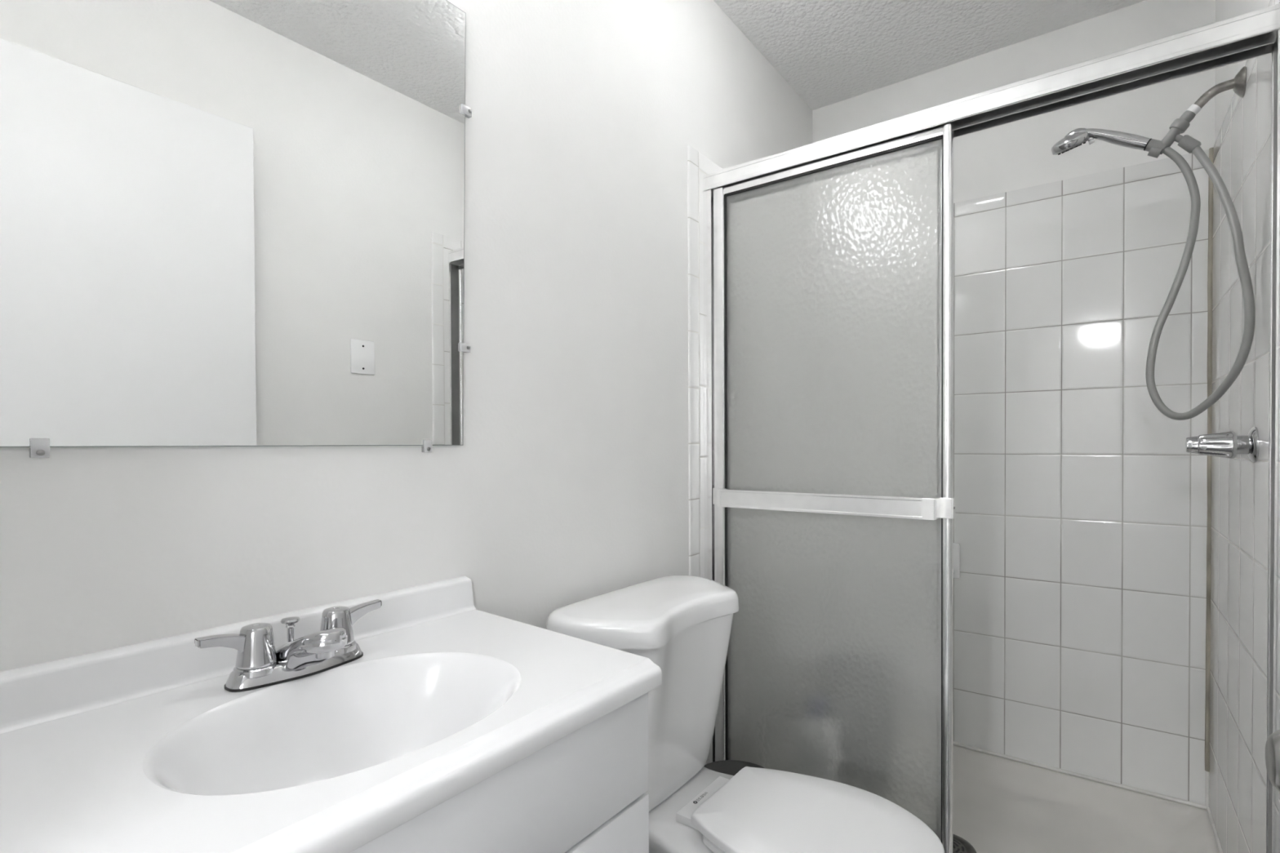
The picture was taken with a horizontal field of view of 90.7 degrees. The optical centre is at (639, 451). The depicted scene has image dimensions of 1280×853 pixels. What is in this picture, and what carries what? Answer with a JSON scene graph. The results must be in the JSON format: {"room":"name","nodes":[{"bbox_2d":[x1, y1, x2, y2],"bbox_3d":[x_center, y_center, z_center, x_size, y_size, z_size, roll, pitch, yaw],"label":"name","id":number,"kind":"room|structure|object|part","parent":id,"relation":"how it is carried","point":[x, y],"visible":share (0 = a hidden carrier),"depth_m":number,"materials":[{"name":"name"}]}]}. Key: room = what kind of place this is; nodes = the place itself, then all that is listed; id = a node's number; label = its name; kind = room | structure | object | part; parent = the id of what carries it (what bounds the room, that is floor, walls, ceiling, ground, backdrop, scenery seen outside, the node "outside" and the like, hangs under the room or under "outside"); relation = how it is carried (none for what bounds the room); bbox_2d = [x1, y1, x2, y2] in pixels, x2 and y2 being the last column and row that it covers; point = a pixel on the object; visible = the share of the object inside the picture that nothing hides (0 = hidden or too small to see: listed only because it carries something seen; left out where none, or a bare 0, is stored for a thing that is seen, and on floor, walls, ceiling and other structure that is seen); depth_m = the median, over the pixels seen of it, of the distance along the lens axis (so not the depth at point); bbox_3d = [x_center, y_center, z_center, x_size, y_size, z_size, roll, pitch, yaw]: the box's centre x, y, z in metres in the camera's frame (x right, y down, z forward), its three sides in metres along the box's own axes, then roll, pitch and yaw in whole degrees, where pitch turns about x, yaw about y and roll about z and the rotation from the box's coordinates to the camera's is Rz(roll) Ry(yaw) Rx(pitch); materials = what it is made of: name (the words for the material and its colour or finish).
{"room":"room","nodes":[
{"label":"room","id":0,"kind":"room"},
{"bbox_2d":[0,0,813,763],"bbox_3d":[-0.056,-0.108,1.586,0.104,2.440,2.540,0,1,37],"label":"wall","id":1,"kind":"structure","parent":0,"point":[567,483],"depth_m":1.34,"materials":[{"name":"white paint"}]},
{"bbox_2d":[36,449,44,456],"bbox_3d":[-0.656,-0.004,0.691,0.012,0.022,0.016,0,1,37],"label":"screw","id":2,"kind":"object","parent":1,"relation":"attached to","point":[40,452],"visible":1,"depth_m":0.69,"materials":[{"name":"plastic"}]},
{"bbox_2d":[0,0,466,447],"bbox_3d":[-0.542,-0.398,0.846,0.005,0.783,0.759,0,1,37],"label":"wall mirror","id":3,"kind":"object","parent":1,"relation":"attached to","point":[224,223],"visible":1,"depth_m":0.84,"materials":[{"name":"silver glass"}]},
{"bbox_2d":[0,576,476,733],"bbox_3d":[-0.534,0.265,0.841,0.030,0.066,0.763,0,1,37],"label":"backsplash","id":4,"kind":"structure","parent":1,"relation":"attached to","point":[30,695],"depth_m":0.77,"materials":[{"name":"white stone"}]},
{"bbox_2d":[687,145,700,577],"bbox_3d":[0.153,0.129,1.785,0.004,1.960,0.053,0,1,37],"label":"trim","id":5,"kind":"structure","parent":1,"relation":"attached to","point":[692,153],"depth_m":1.78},
{"bbox_2d":[698,152,813,244],"bbox_3d":[0.422,-0.832,2.141,0.004,0.049,0.862,0,1,37],"label":"trim","id":6,"kind":"structure","parent":1,"relation":"attached to","point":[706,166],"depth_m":2.18,"materials":[{"name":"tile"}]},
{"bbox_2d":[712,123,955,852],"bbox_3d":[0.454,0.113,1.612,0.628,1.714,0.072,0,1,37],"label":"shower door","id":7,"kind":"structure","parent":1,"relation":"attached to","point":[943,508],"depth_m":1.52,"materials":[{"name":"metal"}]},
{"bbox_3d":[0.469,-0.734,1.618,0.568,0.020,0.019,0,1,37],"label":"rail","id":8,"kind":"part","parent":7,"relation":"part of","materials":[{"name":"metal"}]},
{"bbox_2d":[702,3,1279,852],"bbox_3d":[0.672,0.097,1.491,1.178,1.776,0.072,0,1,37],"label":"shower door frame","id":9,"kind":"object","parent":1,"relation":"attached to","point":[1252,34],"visible":0.7,"depth_m":1.28,"materials":[{"name":"metal"}]},
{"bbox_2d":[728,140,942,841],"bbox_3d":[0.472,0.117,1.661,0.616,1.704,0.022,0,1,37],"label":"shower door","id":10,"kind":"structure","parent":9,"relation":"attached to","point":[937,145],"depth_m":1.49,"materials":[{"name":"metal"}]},
{"bbox_3d":[0.475,-0.725,1.648,0.563,0.020,0.019,0,1,37],"label":"rail","id":11,"kind":"part","parent":10,"relation":"part of","materials":[{"name":"metal"}]},
{"bbox_2d":[713,0,1146,110],"bbox_3d":[-1.176,-1.347,-0.759,3.500,0.100,7.610,0,1,37],"label":"ceiling","id":12,"kind":"structure","parent":0,"point":[828,52],"depth_m":2.01,"materials":[{"name":"white paint"}]},
{"bbox_2d":[812,0,1215,809],"bbox_3d":[1.183,-0.120,2.184,1.178,2.440,0.100,0,1,37],"label":"wall","id":13,"kind":"structure","parent":0,"point":[1080,522],"depth_m":2.05,"materials":[{"name":"tile"}]},
{"bbox_2d":[913,539,959,578],"bbox_3d":[1.027,0.377,2.202,0.150,0.123,0.070,0,1,37],"label":"soap dish","id":14,"kind":"object","parent":13,"relation":"attached to","point":[925,552],"visible":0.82,"depth_m":2.22,"materials":[{"name":"white ceramic"}]},
{"bbox_2d":[813,149,1208,244],"bbox_3d":[1.152,-0.835,2.138,1.178,0.049,0.004,0,1,37],"label":"trim","id":15,"kind":"structure","parent":13,"relation":"attached to","point":[1165,166],"depth_m":2.06,"materials":[{"name":"white tile"}]},
{"bbox_2d":[893,726,1222,852],"bbox_3d":[0.934,0.972,1.847,1.188,0.113,0.775,0,1,37],"label":"trim","id":16,"kind":"structure","parent":13,"relation":"attached to","point":[1206,806],"depth_m":1.95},
{"bbox_2d":[1204,146,1213,772],"bbox_3d":[1.619,0.028,1.796,0.014,1.770,0.014,-1,1,-23],"label":"trim","id":17,"kind":"structure","parent":13,"relation":"attached to","point":[1210,261],"depth_m":1.79,"materials":[{"name":"grey metal"}]},
{"bbox_2d":[1208,0,1279,852],"bbox_3d":[0.976,-0.103,0.818,0.104,2.440,2.541,0,1,36],"label":"wall","id":18,"kind":"structure","parent":0,"point":[1239,485],"depth_m":1.41,"materials":[{"name":"tile"}]},
{"bbox_2d":[1145,66,1246,158],"bbox_3d":[1.268,-0.770,1.451,0.172,0.160,0.063,0,1,37],"label":"fitting","id":19,"kind":"object","parent":18,"relation":"attached to","point":[1155,148],"visible":1,"depth_m":1.45,"materials":[{"name":"silver metal"}]},
{"bbox_2d":[1051,128,1151,155],"bbox_3d":[1.129,-0.761,1.552,0.201,0.091,0.080,0,1,37],"label":"shower","id":20,"kind":"object","parent":19,"relation":"attached to","point":[1075,138],"visible":1,"depth_m":1.55,"materials":[{"name":"silver metal"}]},
{"bbox_3d":[1.156,-0.759,1.535,0.134,0.084,0.029,0,1,37],"label":"handle","id":21,"kind":"part","parent":20,"relation":"part of","materials":[{"name":"silver metal"}]},
{"bbox_2d":[1146,134,1254,420],"bbox_3d":[1.247,-0.400,1.382,0.088,0.659,0.243,0,1,-5],"label":"shower hose","id":22,"kind":"object","parent":19,"relation":"hanging from","point":[1190,144],"visible":1,"depth_m":1.42,"materials":[{"name":"grey plastic"}]},
{"bbox_2d":[1185,426,1259,462],"bbox_3d":[1.204,-0.014,1.313,0.108,0.073,0.073,0,1,37],"label":"shower valve","id":23,"kind":"object","parent":18,"relation":"attached to","point":[1226,444],"visible":1,"depth_m":1.29,"materials":[{"name":"silver metal"}]},
{"bbox_3d":[1.200,-0.014,1.316,0.057,0.057,0.057,0,1,37],"label":"knob","id":24,"kind":"part","parent":23,"relation":"part of","materials":[{"name":"silver metal"}]},
{"bbox_3d":[1.227,-0.014,1.296,0.030,0.039,0.039,0,1,37],"label":"stem","id":25,"kind":"part","parent":23,"relation":"part of","materials":[{"name":"silver metal"}]},
{"bbox_2d":[1213,0,1279,164],"bbox_3d":[1.368,-0.828,1.438,0.004,0.049,0.862,0,1,36],"label":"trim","id":26,"kind":"structure","parent":18,"relation":"attached to","point":[1250,64],"depth_m":1.54,"materials":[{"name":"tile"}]},
{"bbox_2d":[1265,729,1279,792],"bbox_3d":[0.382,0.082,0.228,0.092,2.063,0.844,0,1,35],"label":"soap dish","id":27,"kind":"structure","parent":18,"relation":"in","point":[1272,746],"depth_m":0.55,"materials":[{"name":"white ceramic"}]},
{"bbox_2d":[1278,696,1279,852],"bbox_3d":[1.103,0.133,1.079,0.005,1.960,0.053,0,1,37],"label":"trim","id":28,"kind":"structure","parent":18,"relation":"attached to","point":[1279,696],"depth_m":1.10,"materials":[{"name":"white"}]},
{"bbox_3d":[-1.165,1.193,-0.730,3.500,0.100,7.610,0,1,37],"label":"floor","id":29,"kind":"structure","parent":0,"visible":0},
{"bbox_2d":[350,692,648,852],"bbox_3d":[-0.375,0.722,0.709,0.442,0.803,0.730,0,1,37],"label":"vanity cabinet","id":30,"kind":"object","parent":29,"relation":"on","point":[584,791],"visible":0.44,"depth_m":0.72,"materials":[{"name":"white laminate"}]},
{"bbox_2d":[0,576,662,852],"bbox_3d":[-0.362,0.324,0.714,0.457,0.184,0.763,0,1,37],"label":"vanity sink","id":31,"kind":"object","parent":30,"relation":"in","point":[144,747],"visible":1,"depth_m":0.70,"materials":[{"name":"white ceramic"}]},
{"bbox_2d":[194,599,382,692],"bbox_3d":[-0.422,0.252,0.811,0.127,0.071,0.231,0,1,37],"label":"faucet","id":32,"kind":"object","parent":31,"relation":"on","point":[259,664],"visible":1,"depth_m":0.78,"materials":[{"name":"silver metal"}]},
{"bbox_3d":[-0.501,0.234,0.760,0.017,0.030,0.057,0,1,37],"label":"lever","id":33,"kind":"part","parent":32,"relation":"part of","materials":[{"name":"silver metal"}]},
{"bbox_3d":[-0.479,0.241,0.789,0.045,0.048,0.045,0,1,37],"label":"handle","id":34,"kind":"part","parent":32,"relation":"part of","materials":[{"name":"silver metal"}]},
{"bbox_3d":[-0.465,0.237,0.841,0.023,0.031,0.023,0,1,37],"label":"lift rod","id":35,"kind":"part","parent":32,"relation":"part of","materials":[{"name":"silver metal"}]},
{"bbox_3d":[-0.422,0.251,0.810,0.126,0.062,0.063,0,1,37],"label":"spout","id":36,"kind":"part","parent":32,"relation":"part of","materials":[{"name":"silver metal"}]},
{"bbox_3d":[-0.418,0.240,0.871,0.045,0.048,0.045,0,1,37],"label":"handle","id":37,"kind":"part","parent":32,"relation":"part of","materials":[{"name":"silver metal"}]},
{"bbox_3d":[-0.397,0.232,0.900,0.017,0.030,0.057,0,1,37],"label":"lever","id":38,"kind":"part","parent":32,"relation":"part of","materials":[{"name":"silver metal"}]},
{"bbox_3d":[-0.317,0.352,0.718,0.291,0.128,0.396,0,1,37],"label":"bowl","id":39,"kind":"part","parent":31,"relation":"part of","materials":[{"name":"white ceramic"}]},
{"bbox_3d":[-0.101,0.742,0.722,0.018,0.551,0.359,0,1,37],"label":"cabinet door","id":40,"kind":"part","parent":30,"relation":"part of","materials":[{"name":"white laminate"}]},
{"bbox_2d":[704,760,764,775],"bbox_3d":[0.238,0.961,1.564,0.226,0.301,0.226,0,1,37],"label":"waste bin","id":41,"kind":"object","parent":29,"relation":"on","point":[731,767],"visible":0.13,"depth_m":1.63,"materials":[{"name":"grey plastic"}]},
{"bbox_2d":[546,574,944,852],"bbox_3d":[0.216,0.715,1.242,0.699,0.801,0.507,0,1,37],"label":"toilet","id":42,"kind":"object","parent":29,"relation":"on","point":[682,624],"visible":0.8,"depth_m":1.24,"materials":[{"name":"white ceramic"}]},
{"bbox_3d":[0.033,0.340,1.373,0.246,0.053,0.507,0,1,37],"label":"tank lid","id":43,"kind":"part","parent":42,"relation":"part of","materials":[{"name":"white ceramic"}]},
{"bbox_3d":[0.034,0.547,1.375,0.228,0.364,0.476,0,1,37],"label":"tank","id":44,"kind":"part","parent":42,"relation":"part of","materials":[{"name":"white ceramic"}]},
{"bbox_3d":[0.216,0.922,1.245,0.689,0.386,0.360,0,1,37],"label":"bowl","id":45,"kind":"part","parent":42,"relation":"part of","materials":[{"name":"white ceramic"}]},
{"bbox_3d":[0.342,0.717,1.154,0.384,0.018,0.333,0,1,37],"label":"seat","id":46,"kind":"part","parent":42,"relation":"part of","materials":[{"name":"white plastic"}]},
{"bbox_3d":[0.330,0.693,1.162,0.421,0.024,0.342,0,1,37],"label":"seat lid","id":47,"kind":"part","parent":42,"relation":"part of","materials":[{"name":"white plastic"}]},
{"bbox_2d":[754,725,1219,852],"bbox_3d":[0.891,1.043,1.798,1.169,0.125,0.895,0,1,37],"label":"shower pan","id":48,"kind":"object","parent":29,"relation":"on","point":[1001,805],"visible":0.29,"depth_m":1.89,"materials":[{"name":"plastic"}]},
{"bbox_2d":[792,697,837,782],"bbox_3d":[0.511,0.897,1.846,0.126,0.346,0.126,0,1,37],"label":"bottle","id":49,"kind":"object","parent":48,"relation":"on","point":[815,754],"visible":0.7,"depth_m":1.80,"materials":[{"name":"white plastic"}]},
{"bbox_2d":[816,652,898,795],"bbox_3d":[0.705,0.881,2.056,0.254,0.378,0.254,0,1,37],"label":"bottle","id":50,"kind":"object","parent":48,"relation":"on","point":[857,691],"visible":0.88,"depth_m":1.96,"materials":[{"name":"grey plastic"}]},
{"bbox_2d":[933,830,976,852],"bbox_3d":[0.837,1.077,1.724,0.146,0.006,0.146,0,1,37],"label":"shower drain","id":51,"kind":"object","parent":48,"relation":"in","point":[960,845],"visible":0.22,"depth_m":1.72,"materials":[{"name":"metal"}]},
{"bbox_3d":[0.837,1.076,1.724,0.096,0.001,0.096,0,1,37],"label":"plate","id":52,"kind":"part","parent":51,"relation":"part of","materials":[{"name":"metal"}]}
]}

